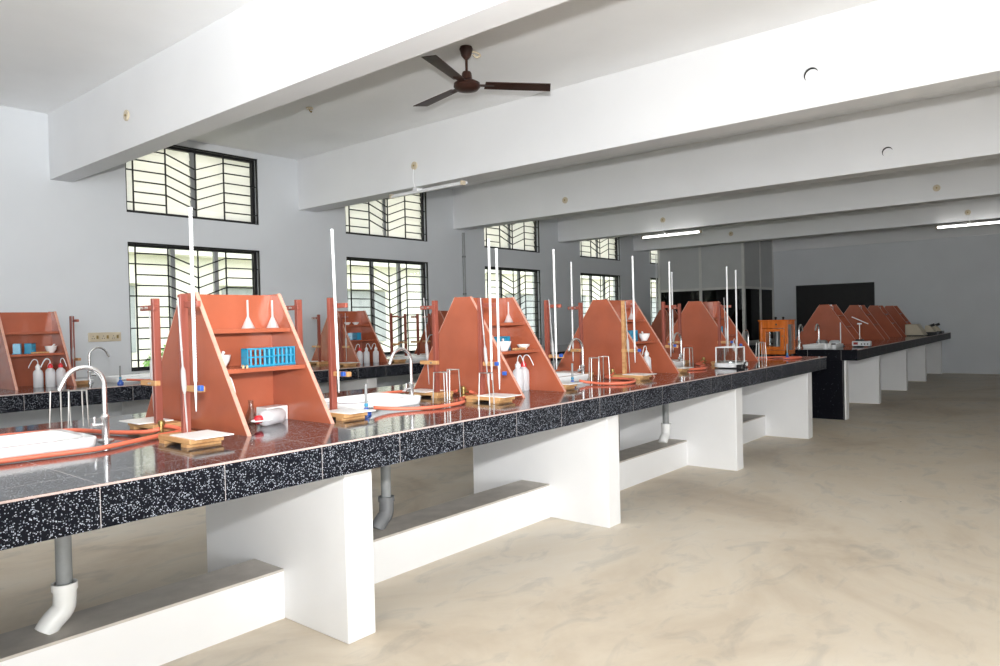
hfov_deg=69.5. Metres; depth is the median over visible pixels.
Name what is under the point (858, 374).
laboratory bench
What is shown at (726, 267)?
burette
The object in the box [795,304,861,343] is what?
rack
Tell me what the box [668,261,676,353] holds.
burette
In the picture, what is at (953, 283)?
wall
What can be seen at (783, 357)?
tube
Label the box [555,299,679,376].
rack
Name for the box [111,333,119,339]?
socket
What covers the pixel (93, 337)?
socket
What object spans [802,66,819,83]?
junction box
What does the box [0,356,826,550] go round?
countertop
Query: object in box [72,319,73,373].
pipette
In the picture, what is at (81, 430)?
tube
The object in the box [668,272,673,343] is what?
burette
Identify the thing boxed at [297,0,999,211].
beam
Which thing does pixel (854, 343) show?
meter
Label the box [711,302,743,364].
stand
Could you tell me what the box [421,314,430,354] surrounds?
stand
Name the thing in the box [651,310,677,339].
rack
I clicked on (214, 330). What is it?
shelf
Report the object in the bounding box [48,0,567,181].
beam
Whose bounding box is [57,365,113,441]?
tap
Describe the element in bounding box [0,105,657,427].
wall
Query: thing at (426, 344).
pipette
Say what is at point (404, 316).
stand
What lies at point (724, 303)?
pipette
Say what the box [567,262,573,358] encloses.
burette
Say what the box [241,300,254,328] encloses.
funnel
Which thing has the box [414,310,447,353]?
rack
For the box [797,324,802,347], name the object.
tap
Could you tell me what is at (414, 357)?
sink
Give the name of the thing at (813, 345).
sink
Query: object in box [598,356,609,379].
tripod stand
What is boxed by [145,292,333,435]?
rack
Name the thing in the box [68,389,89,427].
tripod stand
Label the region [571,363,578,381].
burner
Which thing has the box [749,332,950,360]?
countertop
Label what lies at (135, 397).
laboratory bench
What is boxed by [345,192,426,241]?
window
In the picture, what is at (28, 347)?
test tube rack
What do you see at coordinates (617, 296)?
window
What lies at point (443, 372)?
tripod stand
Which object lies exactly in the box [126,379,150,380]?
tube
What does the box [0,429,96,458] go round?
sink
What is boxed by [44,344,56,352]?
mortar
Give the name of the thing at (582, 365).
tap
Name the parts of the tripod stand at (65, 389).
leg, leg, leg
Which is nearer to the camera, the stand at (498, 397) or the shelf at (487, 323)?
the stand at (498, 397)
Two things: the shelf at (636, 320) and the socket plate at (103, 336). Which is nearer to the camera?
the shelf at (636, 320)
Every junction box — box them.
[123,110,128,120]
[411,162,416,169]
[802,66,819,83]
[881,146,893,157]
[933,185,940,190]
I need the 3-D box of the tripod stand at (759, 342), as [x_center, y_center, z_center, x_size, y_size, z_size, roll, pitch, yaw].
[2.987,0.206,8.233,0.099,0.196,0.099,-1,1,10]
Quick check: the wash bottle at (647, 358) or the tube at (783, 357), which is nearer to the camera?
the wash bottle at (647, 358)
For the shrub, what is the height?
1.521 m
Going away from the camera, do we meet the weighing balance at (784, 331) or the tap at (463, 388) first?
the tap at (463, 388)
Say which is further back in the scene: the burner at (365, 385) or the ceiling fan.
the ceiling fan
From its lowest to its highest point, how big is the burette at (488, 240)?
0.887 m
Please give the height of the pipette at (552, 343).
0.599 m
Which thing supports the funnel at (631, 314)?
on the rack at (602, 335)
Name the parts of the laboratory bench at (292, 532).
leg panel, leg panel, leg panel, leg panel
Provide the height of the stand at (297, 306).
0.655 m
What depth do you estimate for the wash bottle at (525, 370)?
5.20 m
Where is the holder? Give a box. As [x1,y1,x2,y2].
[512,347,525,349]
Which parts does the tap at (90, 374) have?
spout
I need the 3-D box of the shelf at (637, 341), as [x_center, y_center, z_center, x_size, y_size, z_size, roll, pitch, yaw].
[1.186,0.084,6.559,0.308,0.022,0.450,-1,1,40]
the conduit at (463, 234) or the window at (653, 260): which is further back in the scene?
the window at (653, 260)
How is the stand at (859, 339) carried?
on the laboratory bench at (858, 374)
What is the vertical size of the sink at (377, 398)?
0.052 m
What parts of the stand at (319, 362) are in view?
board, post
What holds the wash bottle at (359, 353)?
on the laboratory bench at (135, 397)
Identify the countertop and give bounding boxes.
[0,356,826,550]
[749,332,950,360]
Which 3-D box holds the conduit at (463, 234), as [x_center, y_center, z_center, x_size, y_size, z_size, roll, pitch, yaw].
[-0.665,-0.809,13.572,0.072,2.150,0.072,-1,1,40]
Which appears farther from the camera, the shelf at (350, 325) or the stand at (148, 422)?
the shelf at (350, 325)
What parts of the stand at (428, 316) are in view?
post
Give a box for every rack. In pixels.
[0,311,76,389]
[12,343,21,353]
[24,343,35,353]
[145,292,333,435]
[241,347,274,367]
[264,346,295,364]
[311,310,387,363]
[352,333,360,339]
[414,296,565,397]
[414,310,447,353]
[494,336,510,348]
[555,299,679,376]
[627,330,637,340]
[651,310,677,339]
[666,301,758,362]
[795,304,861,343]
[844,305,889,339]
[868,305,905,336]
[884,306,910,332]
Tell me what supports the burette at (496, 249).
attached to the stand at (498, 397)
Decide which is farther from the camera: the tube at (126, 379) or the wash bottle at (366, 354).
the wash bottle at (366, 354)
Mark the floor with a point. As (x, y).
(872, 538)
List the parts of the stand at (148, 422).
board, post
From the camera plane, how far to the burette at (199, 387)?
3.13 m
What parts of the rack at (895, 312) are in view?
panel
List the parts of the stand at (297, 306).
post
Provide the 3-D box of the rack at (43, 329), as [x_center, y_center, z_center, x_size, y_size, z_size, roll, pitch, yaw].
[-4.491,0.149,6.825,1.049,0.704,0.490,-1,1,40]
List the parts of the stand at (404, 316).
post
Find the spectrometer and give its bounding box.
[905,324,927,335]
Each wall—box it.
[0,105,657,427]
[773,234,999,373]
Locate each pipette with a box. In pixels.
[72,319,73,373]
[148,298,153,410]
[177,297,187,432]
[345,313,346,360]
[423,298,428,380]
[480,297,488,389]
[548,299,554,369]
[625,302,629,370]
[724,303,726,352]
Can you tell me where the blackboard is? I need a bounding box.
[796,282,874,336]
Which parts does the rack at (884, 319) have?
panel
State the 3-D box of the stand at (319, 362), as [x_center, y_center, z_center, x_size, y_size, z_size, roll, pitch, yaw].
[-2.450,0.086,9.552,0.315,0.655,0.185,-1,1,40]
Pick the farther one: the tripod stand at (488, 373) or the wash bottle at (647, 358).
the wash bottle at (647, 358)
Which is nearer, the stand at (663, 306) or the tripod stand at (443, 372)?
the tripod stand at (443, 372)
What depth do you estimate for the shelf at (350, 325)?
9.77 m
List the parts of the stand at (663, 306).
post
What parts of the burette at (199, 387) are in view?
stopcock handle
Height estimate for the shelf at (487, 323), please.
0.022 m
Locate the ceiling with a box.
[0,0,999,188]
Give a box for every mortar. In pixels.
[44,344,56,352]
[221,351,230,365]
[496,339,510,350]
[639,331,649,340]
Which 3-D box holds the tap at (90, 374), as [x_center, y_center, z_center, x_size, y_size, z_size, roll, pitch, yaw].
[-3.954,0.309,7.093,0.067,0.350,0.228,-1,1,40]
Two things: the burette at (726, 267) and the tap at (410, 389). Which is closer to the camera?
the tap at (410, 389)
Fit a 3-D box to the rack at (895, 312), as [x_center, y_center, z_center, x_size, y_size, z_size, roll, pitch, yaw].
[8.821,-0.290,16.237,1.018,0.652,0.490,-1,1,39]
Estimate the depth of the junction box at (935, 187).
11.31 m
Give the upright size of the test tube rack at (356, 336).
0.095 m
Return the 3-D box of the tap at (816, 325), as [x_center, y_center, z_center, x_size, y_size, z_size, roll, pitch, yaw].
[4.795,0.033,10.893,0.067,0.350,0.228,-1,1,39]
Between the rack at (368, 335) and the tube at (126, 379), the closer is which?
the tube at (126, 379)
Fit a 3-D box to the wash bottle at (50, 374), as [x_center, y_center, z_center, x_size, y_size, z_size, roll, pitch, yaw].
[-4.167,0.366,6.648,0.078,0.260,0.117,-1,1,40]
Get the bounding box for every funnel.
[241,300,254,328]
[266,300,278,327]
[504,302,512,321]
[628,303,632,319]
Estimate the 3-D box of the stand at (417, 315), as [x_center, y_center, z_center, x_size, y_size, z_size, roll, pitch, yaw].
[-1.298,0.040,10.857,0.315,0.655,0.185,-1,1,40]
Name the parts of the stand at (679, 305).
post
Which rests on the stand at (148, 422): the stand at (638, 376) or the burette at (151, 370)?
the burette at (151, 370)
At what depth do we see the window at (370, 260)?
12.38 m
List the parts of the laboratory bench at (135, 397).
leg panel, leg panel, leg panel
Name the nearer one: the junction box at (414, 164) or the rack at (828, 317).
the junction box at (414, 164)
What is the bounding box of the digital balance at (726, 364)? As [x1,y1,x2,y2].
[715,346,747,367]
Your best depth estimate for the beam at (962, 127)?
9.74 m
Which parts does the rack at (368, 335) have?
panel, panel, panel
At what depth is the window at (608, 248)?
17.58 m
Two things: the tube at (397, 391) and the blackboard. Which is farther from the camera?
the blackboard
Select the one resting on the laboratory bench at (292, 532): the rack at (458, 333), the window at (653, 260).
the rack at (458, 333)
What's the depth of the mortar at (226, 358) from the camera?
3.61 m
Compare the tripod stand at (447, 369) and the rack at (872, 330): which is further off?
the rack at (872, 330)
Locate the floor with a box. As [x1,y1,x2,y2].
[0,373,999,665]
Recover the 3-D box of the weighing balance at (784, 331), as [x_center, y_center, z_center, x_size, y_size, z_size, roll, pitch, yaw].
[3.380,0.077,8.788,0.264,0.252,0.100,-1,1,40]
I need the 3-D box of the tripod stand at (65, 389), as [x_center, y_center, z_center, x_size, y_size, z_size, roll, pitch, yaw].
[-2.282,0.394,3.759,0.099,0.196,0.099,-1,1,40]
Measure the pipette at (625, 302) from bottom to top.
0.599 m
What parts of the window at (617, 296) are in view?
frame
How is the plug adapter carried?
on the laboratory bench at (292, 532)
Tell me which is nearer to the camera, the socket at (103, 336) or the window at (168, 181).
the socket at (103, 336)
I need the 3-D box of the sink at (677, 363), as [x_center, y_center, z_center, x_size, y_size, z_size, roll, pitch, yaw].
[1.603,0.324,7.464,0.440,0.052,0.580,-1,1,40]
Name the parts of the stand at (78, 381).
post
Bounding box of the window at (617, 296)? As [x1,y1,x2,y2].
[580,273,620,313]
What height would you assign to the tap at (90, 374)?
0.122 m
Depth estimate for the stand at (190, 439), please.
3.21 m
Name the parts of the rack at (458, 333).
panel, panel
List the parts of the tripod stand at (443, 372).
leg, leg, leg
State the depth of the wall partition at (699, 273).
18.73 m
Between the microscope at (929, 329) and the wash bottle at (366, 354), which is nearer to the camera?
the wash bottle at (366, 354)
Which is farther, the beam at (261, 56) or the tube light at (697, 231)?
the tube light at (697, 231)
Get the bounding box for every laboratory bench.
[0,340,661,414]
[0,356,826,665]
[749,332,950,419]
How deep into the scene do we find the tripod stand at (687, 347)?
7.32 m
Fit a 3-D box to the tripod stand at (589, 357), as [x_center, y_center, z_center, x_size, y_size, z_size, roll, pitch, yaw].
[0.752,0.294,5.776,0.099,0.196,0.099,-2,1,-20]
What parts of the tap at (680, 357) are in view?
spout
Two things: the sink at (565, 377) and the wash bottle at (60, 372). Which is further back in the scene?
the wash bottle at (60, 372)
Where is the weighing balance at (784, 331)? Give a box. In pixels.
[766,331,784,346]
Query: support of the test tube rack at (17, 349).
on the rack at (43, 329)
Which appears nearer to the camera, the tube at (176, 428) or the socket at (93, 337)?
the tube at (176, 428)
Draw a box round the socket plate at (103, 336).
[88,332,120,341]
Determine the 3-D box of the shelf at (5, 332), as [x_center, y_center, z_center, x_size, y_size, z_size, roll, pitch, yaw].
[-4.420,0.002,6.760,0.178,0.023,0.450,-1,1,40]
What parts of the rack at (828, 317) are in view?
panel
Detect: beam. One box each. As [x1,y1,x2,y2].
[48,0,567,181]
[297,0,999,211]
[453,86,999,229]
[558,158,999,242]
[633,196,999,251]
[773,219,999,251]
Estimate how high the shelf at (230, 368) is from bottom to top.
0.022 m
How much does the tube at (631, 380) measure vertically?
0.042 m
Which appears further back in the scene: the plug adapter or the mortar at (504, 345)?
the plug adapter
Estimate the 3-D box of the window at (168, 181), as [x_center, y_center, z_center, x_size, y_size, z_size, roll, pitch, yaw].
[-4.099,-1.987,9.645,0.132,0.939,1.827,-1,1,40]
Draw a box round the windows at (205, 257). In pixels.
[129,247,655,366]
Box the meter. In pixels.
[852,341,871,346]
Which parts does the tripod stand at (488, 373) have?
leg, leg, leg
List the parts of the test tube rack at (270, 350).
plate, plate, hole plate, plate, plate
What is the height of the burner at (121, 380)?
0.170 m
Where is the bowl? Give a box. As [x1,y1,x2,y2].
[222,355,230,365]
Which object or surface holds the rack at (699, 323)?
on the laboratory bench at (292, 532)
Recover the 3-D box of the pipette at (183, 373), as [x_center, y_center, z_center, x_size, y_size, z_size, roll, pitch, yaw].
[-1.397,0.140,3.175,0.021,0.596,0.078,-2,1,-35]
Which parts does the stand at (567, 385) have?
post, board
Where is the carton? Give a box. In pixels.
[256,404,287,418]
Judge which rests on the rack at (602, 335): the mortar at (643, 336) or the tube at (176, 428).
the mortar at (643, 336)
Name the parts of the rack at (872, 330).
panel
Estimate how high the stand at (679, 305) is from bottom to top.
0.655 m
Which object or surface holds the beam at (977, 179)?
attached to the wall at (64, 245)
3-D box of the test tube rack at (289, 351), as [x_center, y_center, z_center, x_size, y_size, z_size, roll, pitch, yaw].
[-1.164,0.120,3.812,0.068,0.095,0.150,-1,1,37]
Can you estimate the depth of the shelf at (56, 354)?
6.69 m
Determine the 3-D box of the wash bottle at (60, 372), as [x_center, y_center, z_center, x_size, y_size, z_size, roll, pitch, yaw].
[-4.093,0.363,6.741,0.117,0.260,0.078,-1,1,20]
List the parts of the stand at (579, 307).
post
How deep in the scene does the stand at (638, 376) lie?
6.08 m
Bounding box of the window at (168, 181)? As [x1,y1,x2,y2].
[125,145,258,224]
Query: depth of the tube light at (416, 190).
8.96 m
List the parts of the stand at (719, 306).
post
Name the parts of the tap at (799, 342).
spout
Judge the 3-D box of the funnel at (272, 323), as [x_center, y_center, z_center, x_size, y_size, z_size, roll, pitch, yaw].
[-1.238,-0.103,3.921,0.072,0.150,0.072,-1,1,40]
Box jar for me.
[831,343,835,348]
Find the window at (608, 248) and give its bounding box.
[580,237,619,260]
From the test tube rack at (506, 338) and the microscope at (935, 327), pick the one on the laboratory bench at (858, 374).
the microscope at (935, 327)
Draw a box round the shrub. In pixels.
[141,345,164,366]
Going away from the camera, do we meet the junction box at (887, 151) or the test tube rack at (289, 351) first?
the test tube rack at (289, 351)
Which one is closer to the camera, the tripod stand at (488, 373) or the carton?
the carton
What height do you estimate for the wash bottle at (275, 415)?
0.078 m
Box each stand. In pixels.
[49,389,71,428]
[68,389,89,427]
[69,316,93,383]
[119,298,180,430]
[158,294,233,447]
[286,300,302,345]
[309,315,327,364]
[327,298,375,420]
[339,314,360,365]
[387,313,405,361]
[394,314,407,356]
[403,300,452,397]
[411,314,420,354]
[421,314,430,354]
[433,371,447,403]
[446,369,460,399]
[465,298,520,403]
[478,372,494,405]
[544,300,582,388]
[558,303,593,376]
[589,357,600,381]
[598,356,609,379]
[613,301,655,379]
[661,302,693,371]
[668,304,688,363]
[683,347,693,366]
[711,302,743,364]
[758,342,766,359]
[852,317,867,340]
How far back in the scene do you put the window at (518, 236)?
14.97 m
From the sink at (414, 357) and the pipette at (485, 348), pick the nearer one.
the pipette at (485, 348)
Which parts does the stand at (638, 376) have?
post, board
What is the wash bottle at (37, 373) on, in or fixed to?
on the laboratory bench at (135, 397)
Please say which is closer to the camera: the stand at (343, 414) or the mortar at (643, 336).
the stand at (343, 414)
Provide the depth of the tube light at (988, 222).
13.83 m
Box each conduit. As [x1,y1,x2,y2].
[462,233,466,296]
[655,254,657,313]
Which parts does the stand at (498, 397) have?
post, board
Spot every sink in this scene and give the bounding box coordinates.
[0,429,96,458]
[105,373,149,382]
[324,392,420,409]
[394,355,426,360]
[556,372,588,381]
[672,360,684,366]
[803,343,842,347]
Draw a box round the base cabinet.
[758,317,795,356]
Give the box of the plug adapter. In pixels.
[736,362,746,369]
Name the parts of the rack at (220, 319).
panel, panel, panel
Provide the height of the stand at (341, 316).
0.655 m
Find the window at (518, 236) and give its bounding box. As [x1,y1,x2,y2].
[484,220,539,252]
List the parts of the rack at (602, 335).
panel, panel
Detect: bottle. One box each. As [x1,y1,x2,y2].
[28,359,43,387]
[41,359,55,386]
[56,358,66,385]
[251,407,285,425]
[355,344,362,363]
[363,343,370,362]
[371,343,378,362]
[513,355,524,391]
[521,354,533,390]
[642,346,650,368]
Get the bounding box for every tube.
[0,424,180,463]
[0,427,160,435]
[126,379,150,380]
[373,390,476,410]
[383,390,457,392]
[579,372,635,384]
[687,360,706,370]
[757,356,801,358]
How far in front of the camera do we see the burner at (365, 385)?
4.01 m
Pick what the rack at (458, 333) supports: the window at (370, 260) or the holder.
the holder
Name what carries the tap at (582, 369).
on the laboratory bench at (292, 532)
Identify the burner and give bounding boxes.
[117,366,125,383]
[364,384,373,414]
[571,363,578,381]
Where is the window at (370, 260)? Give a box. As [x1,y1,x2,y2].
[346,257,428,354]
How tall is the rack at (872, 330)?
0.652 m
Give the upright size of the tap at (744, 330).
0.350 m
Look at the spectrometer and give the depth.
14.98 m
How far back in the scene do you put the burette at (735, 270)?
7.55 m
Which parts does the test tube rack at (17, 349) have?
plate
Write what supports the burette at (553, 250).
attached to the stand at (567, 385)
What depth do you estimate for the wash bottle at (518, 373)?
5.12 m
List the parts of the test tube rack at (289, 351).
plate, hole plate, plate, plate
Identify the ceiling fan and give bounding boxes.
[414,45,550,105]
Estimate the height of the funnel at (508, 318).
0.150 m
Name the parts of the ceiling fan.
blade, blade, down rod, motor, blade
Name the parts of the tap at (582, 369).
spout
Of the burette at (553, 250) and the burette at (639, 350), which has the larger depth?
the burette at (639, 350)
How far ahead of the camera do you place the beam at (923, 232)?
17.85 m
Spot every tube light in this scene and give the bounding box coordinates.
[389,169,466,198]
[641,222,701,238]
[936,215,999,228]
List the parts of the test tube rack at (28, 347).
plate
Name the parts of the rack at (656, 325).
panel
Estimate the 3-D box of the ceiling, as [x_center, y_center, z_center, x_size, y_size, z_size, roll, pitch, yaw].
[3.927,-2.751,5.703,17.222,0.150,25.930,-1,1,40]
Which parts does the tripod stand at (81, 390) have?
leg, leg, leg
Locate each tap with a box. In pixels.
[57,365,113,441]
[87,347,109,382]
[87,370,93,382]
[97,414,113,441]
[157,420,164,433]
[388,347,413,394]
[408,382,413,394]
[458,386,468,395]
[568,338,584,372]
[581,364,584,372]
[672,332,682,360]
[742,329,748,344]
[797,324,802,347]
[815,324,819,342]
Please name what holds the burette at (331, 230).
attached to the stand at (343, 414)
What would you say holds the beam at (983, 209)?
attached to the wall at (64, 245)
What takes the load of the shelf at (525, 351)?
attached to the rack at (458, 333)
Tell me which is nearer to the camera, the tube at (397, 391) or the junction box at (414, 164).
the tube at (397, 391)
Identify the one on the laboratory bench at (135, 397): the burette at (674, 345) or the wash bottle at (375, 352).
the wash bottle at (375, 352)
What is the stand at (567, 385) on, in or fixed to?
on the laboratory bench at (292, 532)
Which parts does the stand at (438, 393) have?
board, post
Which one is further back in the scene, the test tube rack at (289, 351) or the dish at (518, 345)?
the dish at (518, 345)
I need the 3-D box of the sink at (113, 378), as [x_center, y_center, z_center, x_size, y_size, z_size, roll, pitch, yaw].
[-3.647,0.449,7.271,0.440,0.052,0.580,-1,1,40]
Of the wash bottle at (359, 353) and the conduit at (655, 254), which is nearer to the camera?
the wash bottle at (359, 353)
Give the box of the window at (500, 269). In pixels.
[485,266,541,344]
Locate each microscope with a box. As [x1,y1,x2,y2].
[924,323,938,334]
[933,323,943,333]
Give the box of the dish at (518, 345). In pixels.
[517,344,529,348]
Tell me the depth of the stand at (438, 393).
4.87 m
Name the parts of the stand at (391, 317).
post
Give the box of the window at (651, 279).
[650,278,657,322]
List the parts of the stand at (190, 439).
post, board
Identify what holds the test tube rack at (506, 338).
on the rack at (458, 333)
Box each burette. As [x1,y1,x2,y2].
[188,207,203,410]
[330,229,345,391]
[487,239,498,378]
[495,248,506,388]
[552,249,562,368]
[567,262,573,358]
[631,256,640,356]
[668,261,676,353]
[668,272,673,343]
[726,267,732,345]
[735,270,741,345]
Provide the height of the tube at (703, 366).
0.038 m
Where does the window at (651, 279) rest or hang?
in the wall at (64, 245)
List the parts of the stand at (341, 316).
post, board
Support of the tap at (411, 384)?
on the tap at (410, 389)
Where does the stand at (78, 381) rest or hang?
on the laboratory bench at (135, 397)
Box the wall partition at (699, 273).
[657,240,774,345]
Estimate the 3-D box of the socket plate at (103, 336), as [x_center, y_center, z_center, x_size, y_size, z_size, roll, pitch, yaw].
[-4.759,0.048,8.666,0.036,0.109,0.365,-1,1,40]
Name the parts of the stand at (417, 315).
post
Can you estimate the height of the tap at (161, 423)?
0.068 m
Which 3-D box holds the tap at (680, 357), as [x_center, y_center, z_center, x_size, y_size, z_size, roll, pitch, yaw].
[1.877,0.167,7.608,0.067,0.350,0.228,-1,1,40]
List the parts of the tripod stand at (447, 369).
leg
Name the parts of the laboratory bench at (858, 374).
leg panel, leg panel, leg panel, leg panel, leg panel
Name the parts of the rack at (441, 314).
panel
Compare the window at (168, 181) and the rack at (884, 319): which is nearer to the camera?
the window at (168, 181)
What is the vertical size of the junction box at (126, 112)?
0.104 m
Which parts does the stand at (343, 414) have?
post, board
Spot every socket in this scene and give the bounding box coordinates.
[90,334,99,340]
[101,334,109,339]
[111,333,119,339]
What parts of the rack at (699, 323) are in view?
panel, panel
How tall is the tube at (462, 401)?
0.043 m
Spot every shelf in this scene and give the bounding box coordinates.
[4,331,58,334]
[10,352,64,356]
[212,328,289,333]
[226,364,304,373]
[344,324,369,326]
[350,339,375,341]
[486,322,524,325]
[501,349,539,354]
[627,319,643,321]
[636,340,656,343]
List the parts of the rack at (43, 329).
panel, panel, panel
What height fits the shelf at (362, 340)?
0.023 m
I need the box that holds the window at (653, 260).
[650,250,657,264]
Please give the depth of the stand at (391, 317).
9.72 m

